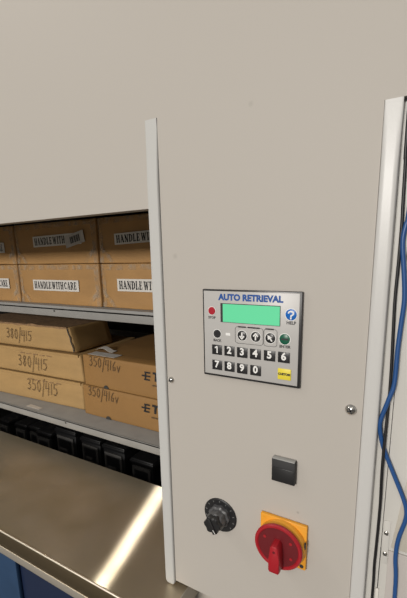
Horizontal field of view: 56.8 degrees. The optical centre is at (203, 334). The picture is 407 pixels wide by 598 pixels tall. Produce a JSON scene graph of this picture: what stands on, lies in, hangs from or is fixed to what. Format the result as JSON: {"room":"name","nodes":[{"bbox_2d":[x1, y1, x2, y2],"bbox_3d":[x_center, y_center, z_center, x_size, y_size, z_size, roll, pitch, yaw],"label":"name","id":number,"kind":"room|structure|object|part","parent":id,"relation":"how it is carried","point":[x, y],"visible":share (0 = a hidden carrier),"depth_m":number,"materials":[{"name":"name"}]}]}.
{"room":"warehouse storage room","nodes":[
{"label":"warehouse storage room","id":0,"kind":"room"},
{"bbox_3d":[-3.131,2.572,-3.554,10.500,0.040,16.600,6,14,29],"label":"floor","id":1,"kind":"structure","parent":0,"visible":0},
{"bbox_2d":[0,553,73,597],"bbox_3d":[-0.934,1.014,1.641,1.940,0.803,0.310,6,14,29],"label":"base cabinet","id":2,"kind":"object","parent":1,"relation":"on","point":[16,581],"visible":0.02,"depth_m":1.22,"materials":[{"name":"blue metal"}]},
{"bbox_3d":[-0.899,1.022,1.448,0.711,0.743,0.014,6,14,29],"label":"door","id":3,"kind":"part","parent":2,"relation":"part of","materials":[{"name":"blue paint"}]},
{"bbox_2d":[0,431,198,597],"bbox_3d":[-0.957,0.958,1.675,2.258,0.900,0.419,6,14,29],"label":"countertop","id":4,"kind":"structure","parent":1,"relation":"on","point":[87,529],"depth_m":1.17,"materials":[{"name":"silver metal"}]},
{"bbox_3d":[-1.057,0.629,1.442,2.257,0.029,0.038,6,14,29],"label":"support rail","id":5,"kind":"part","parent":4,"relation":"part of","materials":[{"name":"beige"}]},
{"bbox_2d":[0,0,406,597],"bbox_3d":[-0.242,-0.123,1.618,3.470,3.010,1.356,6,14,29],"label":"carousel","id":6,"kind":"object","parent":1,"relation":"on","point":[259,141],"visible":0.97,"depth_m":0.71,"materials":[{"name":"paint"}]},
{"bbox_2d":[0,264,25,300],"bbox_3d":[-0.931,-0.305,2.061,0.498,0.170,0.526,6,14,29],"label":"cardboard box","id":7,"kind":"object","parent":6,"relation":"in","point":[10,281],"visible":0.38,"depth_m":1.75,"materials":[{"name":"beige cardboard"}]},
{"bbox_2d":[0,226,17,263],"bbox_3d":[-0.935,-0.472,2.027,0.498,0.170,0.526,6,14,29],"label":"cardboard box","id":8,"kind":"object","parent":7,"relation":"on","point":[8,248],"visible":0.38,"depth_m":1.71,"materials":[{"name":"beige cardboard"}]},
{"bbox_2d":[0,412,28,435],"bbox_3d":[-0.999,0.575,2.215,0.096,0.300,0.360,6,14,29],"label":"storage bin","id":9,"kind":"object","parent":6,"relation":"in","point":[7,422],"visible":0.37,"depth_m":2.05,"materials":[{"name":"black plastic"}]},
{"bbox_2d":[14,416,39,440],"bbox_3d":[-0.880,0.584,2.161,0.101,0.300,0.360,6,14,29],"label":"storage bin","id":10,"kind":"object","parent":6,"relation":"in","point":[22,430],"visible":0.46,"depth_m":1.99,"materials":[{"name":"black plastic"}]},
{"bbox_2d":[27,404,41,409],"bbox_3d":[-0.782,0.333,1.742,0.092,0.001,0.024,6,14,32],"label":"paper tag","id":11,"kind":"object","parent":6,"relation":"on","point":[30,405],"visible":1,"depth_m":1.75,"materials":[{"name":"beige paper"}]},
{"bbox_2d":[28,420,50,443],"bbox_3d":[-0.792,0.590,2.125,0.086,0.300,0.360,6,14,29],"label":"storage bin","id":12,"kind":"object","parent":6,"relation":"in","point":[34,427],"visible":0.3,"depth_m":1.96,"materials":[{"name":"black plastic"}]},
{"bbox_2d":[0,368,85,409],"bbox_3d":[-0.738,0.214,1.995,0.662,0.130,0.406,5,13,27],"label":"cardboard box","id":13,"kind":"object","parent":6,"relation":"in","point":[66,392],"visible":0.46,"depth_m":1.79,"materials":[{"name":"brown cardboard"}]},
{"bbox_3d":[-0.742,0.157,1.984,0.648,0.014,0.405,5,13,27],"label":"lid","id":14,"kind":"part","parent":13,"relation":"part of","materials":[{"name":"brown cardboard"}]},
{"bbox_2d":[0,335,134,381],"bbox_3d":[-0.739,0.087,1.964,0.682,0.124,0.406,5,13,27],"label":"cardboard box","id":15,"kind":"object","parent":13,"relation":"on","point":[54,363],"visible":0.6,"depth_m":1.75,"materials":[{"name":"brown cardboard"}]},
{"bbox_2d":[0,312,112,352],"bbox_3d":[-0.831,-0.027,1.907,0.731,0.118,0.256,5,13,27],"label":"cardboard box","id":16,"kind":"object","parent":15,"relation":"on","point":[67,334],"visible":0.91,"depth_m":1.76,"materials":[{"name":"brown cardboard"}]},
{"bbox_3d":[-0.847,-0.079,1.904,0.688,0.014,0.255,5,13,27],"label":"lid","id":17,"kind":"part","parent":16,"relation":"part of","materials":[{"name":"brown cardboard"}]},
{"bbox_3d":[-0.747,0.032,1.955,0.658,0.014,0.405,5,13,27],"label":"lid","id":18,"kind":"part","parent":15,"relation":"part of","materials":[{"name":"brown cardboard"}]},
{"bbox_2d":[36,423,58,450],"bbox_3d":[-0.710,0.601,2.051,0.118,0.305,0.360,6,14,29],"label":"storage bin","id":19,"kind":"object","parent":6,"relation":"in","point":[46,435],"visible":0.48,"depth_m":1.88,"materials":[{"name":"black plastic"}]},
{"bbox_2d":[19,263,105,306],"bbox_3d":[-0.491,-0.262,1.812,0.499,0.170,0.526,6,14,29],"label":"cardboard box","id":20,"kind":"object","parent":6,"relation":"in","point":[73,283],"visible":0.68,"depth_m":1.57,"materials":[{"name":"beige cardboard"}]},
{"bbox_2d":[14,218,100,263],"bbox_3d":[-0.495,-0.429,1.776,0.499,0.170,0.528,6,14,29],"label":"cardboard box","id":21,"kind":"object","parent":20,"relation":"on","point":[74,241],"visible":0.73,"depth_m":1.54,"materials":[{"name":"beige cardboard"}]},
{"bbox_2d":[55,425,85,458],"bbox_3d":[-0.577,0.592,1.985,0.146,0.345,0.360,6,14,29],"label":"storage bin","id":22,"kind":"object","parent":6,"relation":"in","point":[69,442],"visible":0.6,"depth_m":1.80,"materials":[{"name":"black plastic"}]},
{"bbox_2d":[0,121,148,224],"bbox_3d":[-1.082,-0.440,1.324,2.248,0.166,0.028,6,14,29],"label":"shutter","id":23,"kind":"object","parent":6,"relation":"hanging from","point":[103,169],"depth_m":0.86,"materials":[{"name":"paint"}]},
{"bbox_2d":[0,300,153,324],"bbox_3d":[-0.667,-0.297,1.957,2.070,0.254,0.781,6,14,29],"label":"shelf","id":24,"kind":"object","parent":6,"relation":"attached to","point":[137,316],"depth_m":1.44,"materials":[{"name":"grey metal"}]},
{"bbox_2d":[0,329,159,454],"bbox_3d":[-0.658,0.171,2.054,2.070,0.254,0.781,6,14,29],"label":"shelf","id":25,"kind":"object","parent":6,"relation":"attached to","point":[77,419],"depth_m":1.60,"materials":[{"name":"grey metal"}]},
{"bbox_2d":[80,434,107,466],"bbox_3d":[-0.438,0.610,1.921,0.131,0.330,0.360,6,14,29],"label":"storage bin","id":26,"kind":"object","parent":6,"relation":"in","point":[93,452],"visible":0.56,"depth_m":1.74,"materials":[{"name":"black plastic"}]},
{"bbox_2d":[83,384,158,431],"bbox_3d":[-0.140,0.256,1.708,0.601,0.142,0.504,6,14,30],"label":"cardboard box","id":27,"kind":"object","parent":6,"relation":"in","point":[128,408],"visible":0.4,"depth_m":1.54,"materials":[{"name":"brown cardboard"}]},
{"bbox_2d":[83,334,156,398],"bbox_3d":[-0.130,0.119,1.672,0.601,0.152,0.504,6,14,30],"label":"cardboard box","id":28,"kind":"object","parent":27,"relation":"on","point":[129,366],"visible":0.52,"depth_m":1.54,"materials":[{"name":"brown cardboard"}]},
{"bbox_2d":[102,440,140,476],"bbox_3d":[-0.306,0.621,1.817,0.131,0.345,0.360,6,14,29],"label":"storage bin","id":29,"kind":"object","parent":6,"relation":"in","point":[117,456],"visible":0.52,"depth_m":1.64,"materials":[{"name":"black plastic"}]},
{"bbox_2d":[101,263,152,309],"bbox_3d":[-0.051,-0.219,1.562,0.498,0.170,0.526,6,14,29],"label":"cardboard box","id":30,"kind":"object","parent":6,"relation":"in","point":[125,285],"visible":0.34,"depth_m":1.40,"materials":[{"name":"beige cardboard"}]},
{"bbox_2d":[98,213,150,262],"bbox_3d":[-0.054,-0.386,1.527,0.499,0.170,0.526,6,14,29],"label":"cardboard box","id":31,"kind":"object","parent":30,"relation":"on","point":[122,239],"visible":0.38,"depth_m":1.37,"materials":[{"name":"beige cardboard"}]},
{"bbox_2d":[130,450,161,486],"bbox_3d":[-0.173,0.648,1.760,0.126,0.310,0.360,6,14,29],"label":"storage bin","id":32,"kind":"object","parent":6,"relation":"in","point":[146,466],"visible":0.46,"depth_m":1.59,"materials":[{"name":"black plastic"}]},
{"bbox_3d":[-0.087,0.101,0.857,0.028,1.074,0.035,6,14,29],"label":"edge trim","id":33,"kind":"part","parent":6,"relation":"part of","materials":[{"name":"grey paint"}]},
{"bbox_3d":[0.139,1.044,1.005,0.429,0.960,0.030,6,14,29],"label":"panel","id":34,"kind":"part","parent":6,"relation":"part of","materials":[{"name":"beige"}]},
{"bbox_3d":[-0.569,-0.950,0.897,3.470,1.085,0.006,6,14,29],"label":"header panel","id":35,"kind":"part","parent":6,"relation":"part of","materials":[{"name":"paint"}]},
{"bbox_3d":[0.020,0.405,0.803,0.040,0.037,0.020,6,14,29],"label":"knob","id":36,"kind":"part","parent":6,"relation":"part of","materials":[{"name":"black plastic"}]},
{"bbox_3d":[0.101,0.112,0.748,0.403,1.060,0.025,6,14,29],"label":"control panel","id":37,"kind":"part","parent":6,"relation":"part of","materials":[{"name":"paint"}]},
{"bbox_2d":[255,511,307,574],"bbox_3d":[0.148,0.418,0.740,0.099,0.100,0.056,6,14,29],"label":"switch","id":38,"kind":"object","parent":6,"relation":"attached to","point":[281,537],"depth_m":0.73,"materials":[{"name":"red plastic"}]},
{"bbox_2d":[272,455,296,485],"bbox_3d":[0.155,0.262,0.726,0.046,0.050,0.014,6,14,29],"label":"rocker switch","id":39,"kind":"object","parent":6,"relation":"attached to","point":[284,467],"depth_m":0.72,"materials":[{"name":"grey plastic"}]},
{"bbox_3d":[0.290,0.280,0.674,0.024,1.265,0.034,6,14,29],"label":"edge trim","id":40,"kind":"part","parent":6,"relation":"part of","materials":[{"name":"grey paint"}]},
{"bbox_2d":[371,114,406,597],"bbox_3d":[0.307,0.293,0.661,0.010,2.556,0.018,-6,13,-22],"label":"cable","id":41,"kind":"object","parent":6,"relation":"attached to","point":[405,140],"visible":1,"depth_m":0.60,"materials":[{"name":"black plastic"}]},
{"bbox_2d":[378,210,406,597],"bbox_3d":[0.323,0.295,0.651,0.059,2.555,0.015,6,14,29],"label":"cable","id":42,"kind":"object","parent":6,"relation":"attached to","point":[404,229],"visible":1,"depth_m":0.61,"materials":[{"name":"blue plastic"}]},
{"bbox_2d":[365,97,406,597],"bbox_3d":[0.766,0.124,0.705,0.743,2.860,0.590,6,14,29],"label":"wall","id":43,"kind":"structure","parent":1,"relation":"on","point":[392,509],"depth_m":0.64,"materials":[{"name":"grey paint"}]}
]}

